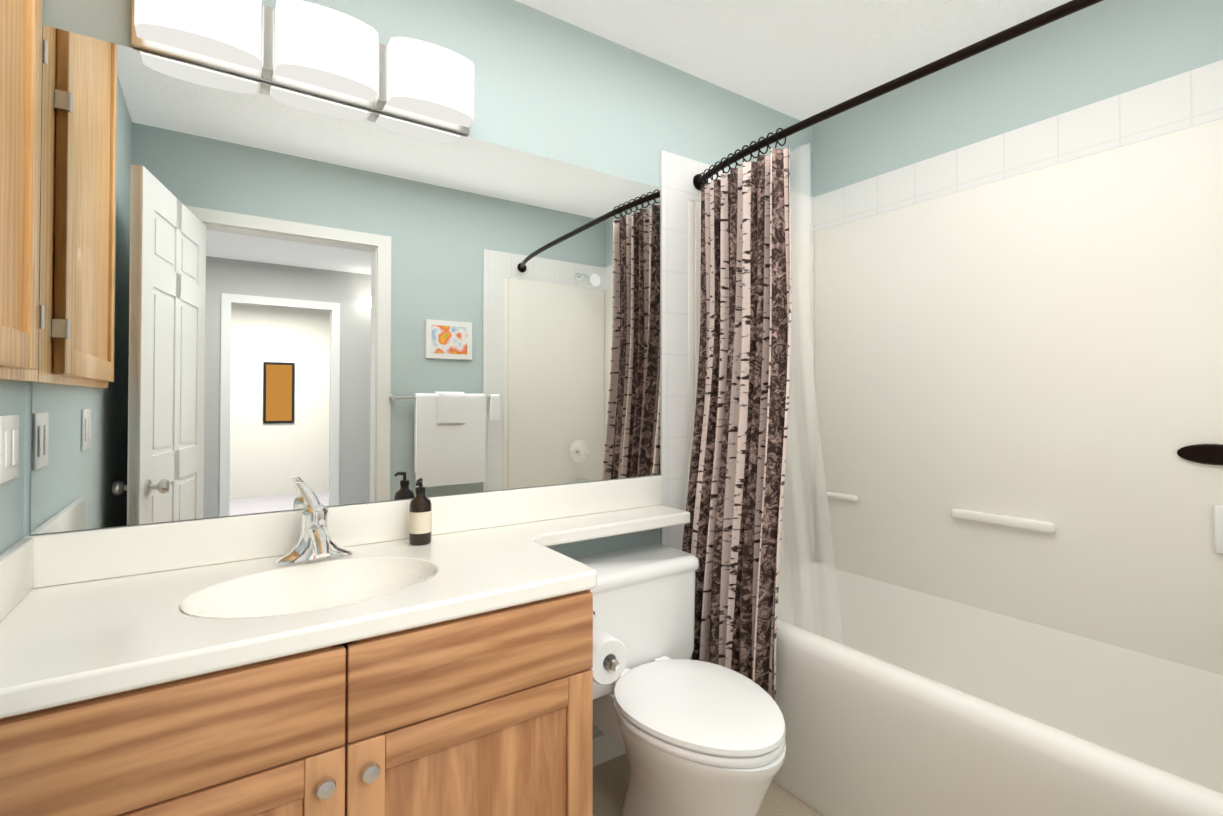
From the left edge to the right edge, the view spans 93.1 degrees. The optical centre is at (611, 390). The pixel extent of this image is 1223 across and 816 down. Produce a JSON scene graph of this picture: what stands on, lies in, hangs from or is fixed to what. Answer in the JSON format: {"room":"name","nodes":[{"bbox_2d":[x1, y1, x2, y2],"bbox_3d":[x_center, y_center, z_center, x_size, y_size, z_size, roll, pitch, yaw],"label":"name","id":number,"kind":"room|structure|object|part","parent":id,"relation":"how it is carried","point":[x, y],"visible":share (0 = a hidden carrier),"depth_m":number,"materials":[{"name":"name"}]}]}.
{"room":"bathroom","nodes":[
{"label":"bathroom","id":0,"kind":"room"},
{"bbox_2d":[0,379,24,553],"bbox_3d":[-0.718,-0.003,0.390,0.110,2.440,1.810,1,-1,-34],"label":"wall","id":1,"kind":"structure","parent":0,"point":[12,397],"depth_m":1.10,"materials":[{"name":"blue paint"}]},
{"bbox_2d":[0,415,18,483],"bbox_3d":[-1.108,0.106,1.066,0.009,0.120,0.115,1,-1,-34],"label":"switch plate","id":2,"kind":"object","parent":1,"relation":"attached to","point":[9,447],"visible":1,"depth_m":1.02,"materials":[{"name":"white plastic"}]},
{"bbox_2d":[0,535,35,622],"bbox_3d":[-1.016,0.341,0.939,0.019,0.105,0.520,1,-1,-34],"label":"backsplash","id":3,"kind":"structure","parent":1,"relation":"attached to","point":[18,562],"depth_m":1.06,"materials":[{"name":"white stone"}]},
{"bbox_2d":[0,0,47,381],"bbox_3d":[-0.897,-0.615,0.803,0.048,1.185,0.921,1,-1,-34],"label":"upper cabinet","id":4,"kind":"object","parent":1,"relation":"attached to","point":[23,52],"visible":1,"depth_m":1.01,"materials":[{"name":"brown wood"}]},
{"bbox_2d":[23,0,812,736],"bbox_3d":[-0.169,0.017,1.927,2.750,2.440,0.110,1,-1,-34],"label":"wall","id":5,"kind":"structure","parent":0,"point":[553,88],"depth_m":1.89,"materials":[{"name":"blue paint"}]},
{"bbox_2d":[131,0,474,135],"bbox_3d":[-0.700,-0.827,1.431,0.759,0.160,0.127,1,-1,-34],"label":"sconce","id":6,"kind":"object","parent":5,"relation":"attached to","point":[312,49],"visible":1,"depth_m":1.38,"materials":[{"name":"white glass"}]},
{"bbox_2d":[31,25,660,534],"bbox_3d":[-0.498,-0.223,1.634,1.629,1.038,0.006,1,-1,-34],"label":"mirror","id":7,"kind":"object","parent":5,"relation":"attached to","point":[257,297],"visible":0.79,"depth_m":1.45,"materials":[{"name":"clear glass"}]},
{"bbox_2d":[36,475,661,586],"bbox_3d":[-0.498,0.350,1.618,1.640,0.105,0.018,1,-1,-34],"label":"backsplash","id":8,"kind":"structure","parent":5,"relation":"attached to","point":[76,556],"depth_m":1.38,"materials":[{"name":"white stone"}]},
{"bbox_2d":[593,733,625,766],"bbox_3d":[-0.025,1.179,0.914,1.642,0.090,1.700,1,-1,-34],"label":"baseboard","id":9,"kind":"structure","parent":5,"relation":"attached to","point":[606,748],"depth_m":1.93,"materials":[{"name":"white"}]},
{"bbox_2d":[693,0,1103,189],"bbox_3d":[0.814,-0.799,1.513,0.174,0.060,1.674,1,-1,-34],"label":"shower curtain rod","id":10,"kind":"object","parent":5,"relation":"attached to","point":[1038,21],"visible":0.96,"depth_m":1.45,"materials":[{"name":"black metal"}]},
{"bbox_2d":[682,128,842,701],"bbox_3d":[0.464,0.067,1.945,0.318,1.761,0.505,1,-1,-34],"label":"shower curtain","id":11,"kind":"object","parent":10,"relation":"hanging from","point":[732,534],"visible":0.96,"depth_m":1.87,"materials":[{"name":"brown fabric"}]},
{"bbox_2d":[593,753,822,815],"bbox_3d":[0.341,1.252,1.163,2.750,0.050,1.920,1,-1,-34],"label":"floor","id":12,"kind":"structure","parent":0,"point":[610,778],"depth_m":1.76,"materials":[{"name":"tile"}]},
{"bbox_2d":[0,583,596,815],"bbox_3d":[-0.599,0.832,1.205,1.013,0.790,0.576,1,-1,-34],"label":"bathroom vanity","id":13,"kind":"object","parent":12,"relation":"on","point":[314,657],"depth_m":1.00,"materials":[{"name":"brown wood"}]},
{"bbox_3d":[-0.667,0.523,0.862,0.498,0.165,0.020,1,-1,-34],"label":"drawer","id":14,"kind":"part","parent":13,"relation":"part of","materials":[{"name":"brown wood"}]},
{"bbox_3d":[-0.667,0.860,0.858,0.498,0.501,0.020,1,-1,-34],"label":"door","id":15,"kind":"part","parent":13,"relation":"part of","materials":[{"name":"brown wood"}]},
{"bbox_2d":[0,503,689,710],"bbox_3d":[-0.349,0.420,1.398,1.640,0.040,0.548,1,-1,-34],"label":"countertop","id":16,"kind":"structure","parent":13,"relation":"on","point":[65,638],"depth_m":1.14,"materials":[{"name":"white stone"}]},
{"bbox_2d":[180,558,435,618],"bbox_3d":[-0.601,0.465,1.196,0.492,0.133,0.352,1,-1,-34],"label":"sink","id":17,"kind":"object","parent":16,"relation":"in","point":[298,587],"depth_m":1.29,"materials":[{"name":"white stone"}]},
{"bbox_2d":[275,482,352,564],"bbox_3d":[-0.675,0.309,1.334,0.166,0.180,0.171,1,-1,-34],"label":"faucet","id":18,"kind":"object","parent":16,"relation":"on","point":[315,545],"depth_m":1.35,"materials":[{"name":"silver metal"}]},
{"bbox_2d":[409,478,431,544],"bbox_3d":[-0.501,0.315,1.523,0.057,0.171,0.063,1,-1,-34],"label":"soap bottle","id":19,"kind":"object","parent":16,"relation":"on","point":[420,519],"visible":1,"depth_m":1.50,"materials":[{"name":"black"}]},
{"bbox_3d":[-0.252,0.527,1.145,0.500,0.165,0.020,1,-1,-34],"label":"drawer","id":20,"kind":"part","parent":13,"relation":"part of","materials":[{"name":"brown wood"}]},
{"bbox_3d":[-0.252,0.864,1.141,0.500,0.501,0.020,1,-1,-34],"label":"door","id":21,"kind":"part","parent":13,"relation":"part of","materials":[{"name":"brown wood"}]},
{"bbox_2d":[590,626,626,684],"bbox_3d":[-0.050,0.638,1.411,0.123,0.106,0.189,1,-1,-34],"label":"toilet paper holder","id":22,"kind":"object","parent":13,"relation":"attached to","point":[609,657],"visible":0.69,"depth_m":1.36,"materials":[{"name":"white paper"}]},
{"bbox_3d":[-0.066,0.638,1.400,0.084,0.036,0.189,1,-1,-34],"label":"arm","id":23,"kind":"part","parent":22,"relation":"part of"},
{"bbox_2d":[574,544,785,815],"bbox_3d":[0.160,0.875,1.570,0.496,0.715,0.703,1,-1,-34],"label":"toilet","id":24,"kind":"object","parent":12,"relation":"on","point":[680,728],"visible":0.83,"depth_m":1.49,"materials":[{"name":"white ceramic"}]},
{"bbox_3d":[0.027,0.539,1.775,0.490,0.039,0.220,1,-1,-34],"label":"tank lid","id":25,"kind":"part","parent":24,"relation":"part of","materials":[{"name":"white ceramic"}]},
{"bbox_3d":[0.027,0.710,1.773,0.470,0.300,0.200,1,-1,-34],"label":"tank","id":26,"kind":"part","parent":24,"relation":"part of","materials":[{"name":"white ceramic"}]},
{"bbox_3d":[0.222,0.805,1.486,0.386,0.052,0.483,1,-1,-34],"label":"seat","id":27,"kind":"part","parent":24,"relation":"part of","materials":[{"name":"white plastic"}]},
{"bbox_2d":[660,60,1222,815],"bbox_3d":[1.020,0.178,1.641,0.885,2.110,1.698,1,-1,-34],"label":"bathtub","id":28,"kind":"object","parent":12,"relation":"on","point":[1016,360],"visible":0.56,"depth_m":1.81,"materials":[{"name":"white"}]},
{"bbox_3d":[1.602,0.170,1.536,0.017,0.056,0.150,1,-1,-34],"label":"plate mount","id":29,"kind":"part","parent":28,"relation":"part of","materials":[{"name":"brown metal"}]},
{"bbox_2d":[515,0,1070,125],"bbox_3d":[0.341,-1.238,1.196,2.750,0.050,1.920,1,-1,-34],"label":"ceiling","id":30,"kind":"structure","parent":0,"point":[800,60],"depth_m":1.96,"materials":[{"name":"white paint"}]},
{"bbox_2d":[813,0,1222,196],"bbox_3d":[1.462,0.016,1.879,0.110,2.440,1.810,1,-1,-34],"label":"wall","id":31,"kind":"structure","parent":0,"point":[1099,51],"depth_m":1.93,"materials":[{"name":"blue paint"}]}
]}

